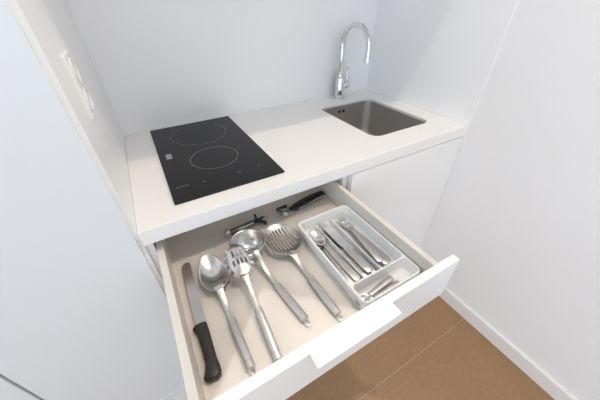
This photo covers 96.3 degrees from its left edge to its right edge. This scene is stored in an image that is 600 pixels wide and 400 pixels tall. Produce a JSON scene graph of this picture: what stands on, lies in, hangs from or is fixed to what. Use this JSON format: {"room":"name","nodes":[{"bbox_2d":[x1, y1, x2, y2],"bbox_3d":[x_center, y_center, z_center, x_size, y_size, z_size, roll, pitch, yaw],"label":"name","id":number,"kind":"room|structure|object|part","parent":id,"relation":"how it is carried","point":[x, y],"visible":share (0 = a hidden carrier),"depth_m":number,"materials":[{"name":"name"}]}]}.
{"room":"kitchen","nodes":[
{"label":"kitchen","id":0,"kind":"room"},
{"bbox_2d":[65,0,378,135],"bbox_3d":[-1.169,-0.611,0.424,3.690,3.100,0.100,-20,41,-23],"label":"wall","id":1,"kind":"structure","parent":0,"point":[158,64],"depth_m":1.03,"materials":[{"name":"white paint"}]},
{"bbox_2d":[286,296,554,399],"bbox_3d":[0.371,2.240,-0.718,3.490,0.060,6.000,-20,41,-23],"label":"floor","id":2,"kind":"structure","parent":0,"point":[433,353],"depth_m":1.18,"materials":[{"name":"brown ceramic"}]},
{"bbox_2d":[0,374,43,399],"bbox_3d":[-0.988,-0.425,0.188,0.367,3.090,0.599,-20,41,-23],"label":"tall cabinet","id":3,"kind":"object","parent":2,"relation":"on","point":[9,390],"visible":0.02,"depth_m":0.65,"materials":[{"name":"wood"}]},
{"bbox_2d":[0,0,187,399],"bbox_3d":[-0.671,-0.538,0.332,0.366,3.090,0.599,-20,41,-23],"label":"wall","id":4,"kind":"structure","parent":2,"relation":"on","point":[85,313],"depth_m":0.55,"materials":[{"name":"white paint"}]},
{"bbox_2d":[59,50,95,119],"bbox_3d":[-0.430,-0.224,0.526,0.009,0.116,0.072,-20,41,-23],"label":"wall socket","id":5,"kind":"object","parent":4,"relation":"attached to","point":[65,56],"visible":1,"depth_m":0.51,"materials":[{"name":"white plastic"}]},
{"bbox_2d":[69,58,81,82],"bbox_3d":[-0.427,-0.246,0.511,0.002,0.044,0.044,-20,41,-23],"label":"outlet","id":6,"kind":"object","parent":5,"relation":"attached to","point":[72,66],"depth_m":0.50,"materials":[{"name":"white plastic"}]},
{"bbox_2d":[83,88,94,110],"bbox_3d":[-0.427,-0.203,0.544,0.002,0.044,0.044,-20,41,-23],"label":"outlet","id":7,"kind":"object","parent":5,"relation":"attached to","point":[86,95],"depth_m":0.54,"materials":[{"name":"white plastic"}]},
{"bbox_2d":[146,176,459,399],"bbox_3d":[-0.135,0.308,1.056,0.607,0.858,0.988,-20,41,-23],"label":"drawer","id":8,"kind":"object","parent":2,"relation":"on","point":[308,352],"visible":0.54,"depth_m":0.60,"materials":[{"name":"wood"}]},
{"bbox_3d":[-0.499,0.248,1.057,0.016,0.758,0.558,-20,41,-23],"label":"panel","id":9,"kind":"part","parent":8,"relation":"part of","materials":[{"name":"white wood"}]},
{"bbox_3d":[-0.278,0.222,0.598,0.016,0.096,0.501,-20,41,-23],"label":"drawer","id":10,"kind":"part","parent":8,"relation":"part of","materials":[{"name":"white wood"}]},
{"bbox_2d":[182,262,221,382],"bbox_3d":[-0.229,0.246,0.593,0.033,0.021,0.304,-19,41,-22],"label":"kitchen knife","id":11,"kind":"object","parent":8,"relation":"in","point":[213,371],"visible":1,"depth_m":0.55,"materials":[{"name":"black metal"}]},
{"bbox_3d":[-0.254,0.216,0.633,0.023,0.002,0.192,-19,41,-22],"label":"blade","id":12,"kind":"part","parent":11,"relation":"part of","materials":[{"name":"silver metal"}]},
{"bbox_3d":[-0.183,0.295,0.528,0.033,0.021,0.117,-19,41,-22],"label":"handle","id":13,"kind":"part","parent":11,"relation":"part of","materials":[{"name":"black plastic"}]},
{"bbox_2d":[198,254,256,375],"bbox_3d":[-0.164,0.235,0.597,0.066,0.029,0.318,-20,42,-24],"label":"serving spoon","id":14,"kind":"object","parent":8,"relation":"in","point":[213,274],"visible":0.96,"depth_m":0.62,"materials":[{"name":"silver metal"}]},
{"bbox_2d":[198,254,228,290],"bbox_3d":[-0.215,0.181,0.663,0.066,0.022,0.118,-20,42,-24],"label":"spoon bowl","id":15,"kind":"object","parent":14,"relation":"on","point":[213,274],"depth_m":0.67,"materials":[{"name":"silver metal"}]},
{"bbox_3d":[-0.168,0.229,0.600,0.024,0.021,0.087,-20,42,-24],"label":"stem","id":16,"kind":"part","parent":14,"relation":"part of","materials":[{"name":"silver metal"}]},
{"bbox_2d":[224,214,266,237],"bbox_3d":[-0.163,0.074,0.810,0.132,0.028,0.060,-24,43,-28],"label":"bottle opener","id":17,"kind":"object","parent":8,"relation":"in","point":[231,232],"visible":0.99,"depth_m":0.80,"materials":[{"name":"metal"}]},
{"bbox_2d":[223,244,282,361],"bbox_3d":[-0.113,0.217,0.589,0.072,0.063,0.293,-13,39,-16],"label":"server","id":18,"kind":"object","parent":8,"relation":"in","point":[242,269],"visible":0.98,"depth_m":0.62,"materials":[{"name":"silver metal"}]},
{"bbox_3d":[-0.111,0.204,0.606,0.022,0.013,0.091,-18,48,-21],"label":"stem","id":19,"kind":"part","parent":18,"relation":"part of","materials":[{"name":"silver metal"}]},
{"bbox_3d":[-0.045,0.165,0.724,0.522,0.012,0.501,-20,41,-23],"label":"drawer","id":20,"kind":"part","parent":8,"relation":"part of","materials":[{"name":"white wood"}]},
{"bbox_2d":[229,229,310,325],"bbox_3d":[-0.073,0.177,0.655,0.096,0.049,0.308,-25,44,-29],"label":"ladle","id":21,"kind":"object","parent":8,"relation":"on","point":[254,240],"visible":0.78,"depth_m":0.69,"materials":[{"name":"silver metal"}]},
{"bbox_2d":[229,229,265,259],"bbox_3d":[-0.138,0.127,0.722,0.096,0.048,0.096,-25,44,-29],"label":"bowl","id":22,"kind":"object","parent":21,"relation":"on","point":[254,240],"depth_m":0.74,"materials":[{"name":"silver metal"}]},
{"bbox_3d":[-0.083,0.167,0.663,0.016,0.042,0.096,-25,44,-29],"label":"stem","id":23,"kind":"part","parent":21,"relation":"part of","materials":[{"name":"silver metal"}]},
{"bbox_2d":[124,89,467,245],"bbox_3d":[0.002,-0.249,1.041,1.178,0.042,0.600,-20,41,-23],"label":"countertop","id":24,"kind":"structure","parent":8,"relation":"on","point":[313,147],"depth_m":0.89,"materials":[{"name":"white stone"}]},
{"bbox_2d":[150,116,284,204],"bbox_3d":[-0.308,-0.173,0.906,0.308,0.005,0.524,-20,41,-23],"label":"induction hob","id":25,"kind":"object","parent":24,"relation":"in","point":[200,159],"visible":1,"depth_m":0.85,"materials":[{"name":"black glass"}]},
{"bbox_2d":[333,21,371,98],"bbox_3d":[0.245,-0.617,1.218,0.078,0.323,0.192,-25,44,-28],"label":"tap","id":26,"kind":"object","parent":24,"relation":"on","point":[340,83],"visible":1,"depth_m":1.21,"materials":[{"name":"silver metal"}]},
{"bbox_3d":[0.224,-0.573,1.336,0.032,0.035,0.035,-25,44,-28],"label":"lever","id":27,"kind":"part","parent":26,"relation":"part of","materials":[{"name":"silver metal"}]},
{"bbox_3d":[0.238,-0.652,1.174,0.021,0.215,0.175,-25,44,-28],"label":"spout","id":28,"kind":"part","parent":26,"relation":"part of","materials":[{"name":"silver metal"}]},
{"bbox_2d":[323,101,424,135],"bbox_3d":[0.309,-0.294,1.218,0.328,0.166,0.397,-20,41,-23],"label":"sink","id":29,"kind":"object","parent":24,"relation":"in","point":[372,118],"visible":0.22,"depth_m":1.32,"materials":[{"name":"grey metal"}]},
{"bbox_2d":[276,191,325,216],"bbox_3d":[0.011,0.009,0.895,0.186,0.015,0.042,-23,43,-26],"label":"can opener","id":30,"kind":"object","parent":8,"relation":"in","point":[285,211],"visible":1,"depth_m":0.88,"materials":[{"name":"black plastic"}]},
{"bbox_3d":[-0.042,0.038,0.865,0.052,0.005,0.033,-23,43,-26],"label":"cutter plate","id":31,"kind":"part","parent":30,"relation":"part of","materials":[{"name":"silver metal"}]},
{"bbox_3d":[0.022,-0.002,0.910,0.147,0.015,0.020,-28,45,-31],"label":"arm","id":32,"kind":"part","parent":30,"relation":"part of","materials":[{"name":"black plastic"}]},
{"bbox_3d":[0.031,0.006,0.900,0.146,0.015,0.019,-25,44,-28],"label":"arm","id":33,"kind":"part","parent":30,"relation":"part of","materials":[{"name":"black plastic"}]},
{"bbox_2d":[264,224,342,320],"bbox_3d":[0.005,0.168,0.683,0.098,0.028,0.325,-21,42,-24],"label":"skimmer","id":34,"kind":"object","parent":8,"relation":"in","point":[292,252],"visible":0.96,"depth_m":0.71,"materials":[{"name":"silver metal"}]},
{"bbox_3d":[0.002,0.164,0.686,0.032,0.017,0.091,-21,42,-24],"label":"stem","id":35,"kind":"part","parent":34,"relation":"part of","materials":[{"name":"silver metal"}]},
{"bbox_3d":[0.010,0.066,1.288,0.016,0.758,0.558,-20,41,-23],"label":"panel","id":36,"kind":"part","parent":8,"relation":"part of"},
{"bbox_3d":[0.100,0.234,0.481,0.186,0.012,0.038,-20,41,-23],"label":"handle","id":37,"kind":"part","parent":8,"relation":"part of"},
{"bbox_2d":[298,205,419,308],"bbox_3d":[0.141,0.133,0.718,0.179,0.042,0.300,-20,41,-23],"label":"tray","id":38,"kind":"object","parent":8,"relation":"in","point":[401,268],"visible":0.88,"depth_m":0.70,"materials":[{"name":"white plastic"}]},
{"bbox_2d":[319,226,368,276],"bbox_3d":[0.113,0.136,0.733,0.022,0.008,0.218,-20,42,-24],"label":"table knife","id":39,"kind":"object","parent":38,"relation":"in","point":[331,239],"visible":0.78,"depth_m":0.72,"materials":[{"name":"silver metal"}]},
{"bbox_3d":[0.089,0.111,0.766,0.018,0.001,0.122,-20,42,-24],"label":"blade","id":40,"kind":"part","parent":39,"relation":"part of","materials":[{"name":"silver metal"}]},
{"bbox_2d":[320,222,372,273],"bbox_3d":[0.118,0.123,0.737,0.022,0.008,0.218,-21,42,-25],"label":"table knife","id":41,"kind":"object","parent":39,"relation":"on","point":[347,249],"visible":1,"depth_m":0.72,"materials":[{"name":"silver metal"}]},
{"bbox_3d":[0.093,0.098,0.770,0.018,0.001,0.122,-21,42,-25],"label":"blade","id":42,"kind":"part","parent":41,"relation":"part of","materials":[{"name":"silver metal"}]},
{"bbox_3d":[0.150,0.154,0.696,0.022,0.008,0.097,-21,42,-25],"label":"handle","id":43,"kind":"part","parent":41,"relation":"part of","materials":[{"name":"silver metal"}]},
{"bbox_3d":[0.144,0.167,0.691,0.022,0.008,0.097,-20,42,-24],"label":"handle","id":44,"kind":"part","parent":39,"relation":"part of","materials":[{"name":"silver metal"}]},
{"bbox_2d":[326,224,376,273],"bbox_3d":[0.133,0.129,0.741,0.022,0.008,0.218,-20,42,-24],"label":"table knife","id":45,"kind":"object","parent":38,"relation":"in","point":[332,228],"visible":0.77,"depth_m":0.74,"materials":[{"name":"silver metal"}]},
{"bbox_3d":[0.109,0.104,0.775,0.018,0.001,0.122,-20,42,-24],"label":"blade","id":46,"kind":"part","parent":45,"relation":"part of","materials":[{"name":"silver metal"}]},
{"bbox_3d":[0.165,0.161,0.700,0.022,0.008,0.097,-20,42,-24],"label":"handle","id":47,"kind":"part","parent":45,"relation":"part of","materials":[{"name":"silver metal"}]},
{"bbox_2d":[338,217,390,261],"bbox_3d":[0.178,0.108,0.763,0.024,0.008,0.201,-21,42,-25],"label":"fork","id":48,"kind":"object","parent":38,"relation":"in","point":[382,252],"visible":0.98,"depth_m":0.74,"materials":[{"name":"silver metal"}]},
{"bbox_2d":[345,224,388,264],"bbox_3d":[0.176,0.109,0.755,0.024,0.007,0.201,-19,42,-23],"label":"fork","id":49,"kind":"object","parent":48,"relation":"on","point":[385,261],"visible":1,"depth_m":0.71,"materials":[{"name":"silver metal"}]},
{"bbox_2d":[336,214,382,261],"bbox_3d":[0.165,0.101,0.758,0.024,0.008,0.201,-17,41,-20],"label":"fork","id":50,"kind":"object","parent":49,"relation":"on","point":[371,250],"visible":1,"depth_m":0.74,"materials":[{"name":"silver metal"}]},
{"bbox_3d":[0.178,0.118,0.737,0.021,0.006,0.140,-17,41,-20],"label":"handle","id":51,"kind":"part","parent":50,"relation":"part of","materials":[{"name":"silver metal"}]},
{"bbox_3d":[0.190,0.125,0.735,0.021,0.006,0.140,-19,42,-23],"label":"handle","id":52,"kind":"part","parent":49,"relation":"part of","materials":[{"name":"silver metal"}]},
{"bbox_3d":[0.194,0.124,0.743,0.021,0.006,0.141,-21,42,-25],"label":"handle","id":53,"kind":"part","parent":48,"relation":"part of","materials":[{"name":"silver metal"}]},
{"bbox_2d":[355,275,393,305],"bbox_3d":[0.175,0.211,0.627,0.126,0.010,0.030,-25,44,-28],"label":"spoon","id":54,"kind":"object","parent":38,"relation":"in","point":[366,297],"visible":0.85,"depth_m":0.63,"materials":[{"name":"silver metal"}]},
{"bbox_2d":[355,294,369,305],"bbox_3d":[0.141,0.227,0.606,0.041,0.010,0.030,-25,44,-28],"label":"bowl","id":55,"kind":"object","parent":54,"relation":"on","point":[366,297],"depth_m":0.61,"materials":[{"name":"silver metal"}]},
{"bbox_3d":[0.191,0.203,0.636,0.086,0.005,0.016,-25,44,-28],"label":"handle","id":56,"kind":"part","parent":54,"relation":"part of","materials":[{"name":"silver metal"}]},
{"bbox_2d":[360,280,398,307],"bbox_3d":[0.187,0.219,0.625,0.126,0.010,0.030,-20,42,-24],"label":"spoon","id":57,"kind":"object","parent":38,"relation":"in","point":[396,281],"visible":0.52,"depth_m":0.63,"materials":[{"name":"silver metal"}]},
{"bbox_3d":[0.204,0.211,0.632,0.086,0.005,0.016,-20,42,-24],"label":"handle","id":58,"kind":"part","parent":57,"relation":"part of","materials":[{"name":"silver metal"}]},
{"label":"spoon","id":59,"kind":"object","parent":38,"relation":"in","visible":0},
{"bbox_2d":[316,244,356,283],"bbox_3d":[0.081,0.149,0.706,0.042,0.010,0.200,-20,42,-23],"label":"spoon","id":60,"kind":"object","parent":59,"relation":"on","point":[346,276],"visible":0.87,"depth_m":0.67,"materials":[{"name":"silver metal"}]},
{"bbox_2d":[308,230,359,280],"bbox_3d":[0.085,0.141,0.708,0.042,0.010,0.200,-23,43,-26],"label":"spoon","id":61,"kind":"object","parent":60,"relation":"on","point":[317,237],"visible":0.96,"depth_m":0.70,"materials":[{"name":"silver metal"}]},
{"bbox_2d":[308,230,325,244],"bbox_3d":[0.047,0.107,0.753,0.042,0.010,0.065,-23,43,-26],"label":"bowl","id":62,"kind":"object","parent":61,"relation":"on","point":[318,238],"depth_m":0.76,"materials":[{"name":"silver metal"}]},
{"bbox_3d":[0.103,0.156,0.687,0.022,0.006,0.137,-23,43,-26],"label":"handle","id":63,"kind":"part","parent":61,"relation":"part of","materials":[{"name":"silver metal"}]},
{"bbox_3d":[0.188,0.056,0.810,0.016,0.096,0.501,-20,41,-23],"label":"drawer","id":64,"kind":"part","parent":8,"relation":"part of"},
{"bbox_2d":[346,136,463,248],"bbox_3d":[0.272,0.019,1.428,0.573,0.858,0.580,-20,41,-23],"label":"base cabinet","id":65,"kind":"object","parent":2,"relation":"on","point":[406,191],"visible":0.16,"depth_m":1.07,"materials":[{"name":"white wood"}]},
{"bbox_2d":[421,0,599,399],"bbox_3d":[1.911,0.430,-0.972,0.104,3.100,6.000,-20,41,-23],"label":"wall","id":66,"kind":"structure","parent":0,"point":[518,207],"depth_m":0.94,"materials":[{"name":"paint"}]},
{"bbox_2d":[366,0,517,247],"bbox_3d":[0.510,-0.966,0.867,0.006,3.100,0.600,-20,41,-23],"label":"panel","id":67,"kind":"object","parent":66,"relation":"attached to","point":[438,57],"depth_m":1.08,"materials":[{"name":"white paint"}]},
{"bbox_2d":[439,287,577,399],"bbox_3d":[2.022,1.804,-0.283,0.012,0.078,5.398,-20,41,-23],"label":"baseboard","id":68,"kind":"structure","parent":66,"relation":"attached to","point":[546,382],"depth_m":1.20,"materials":[{"name":"white wood"}]}
]}

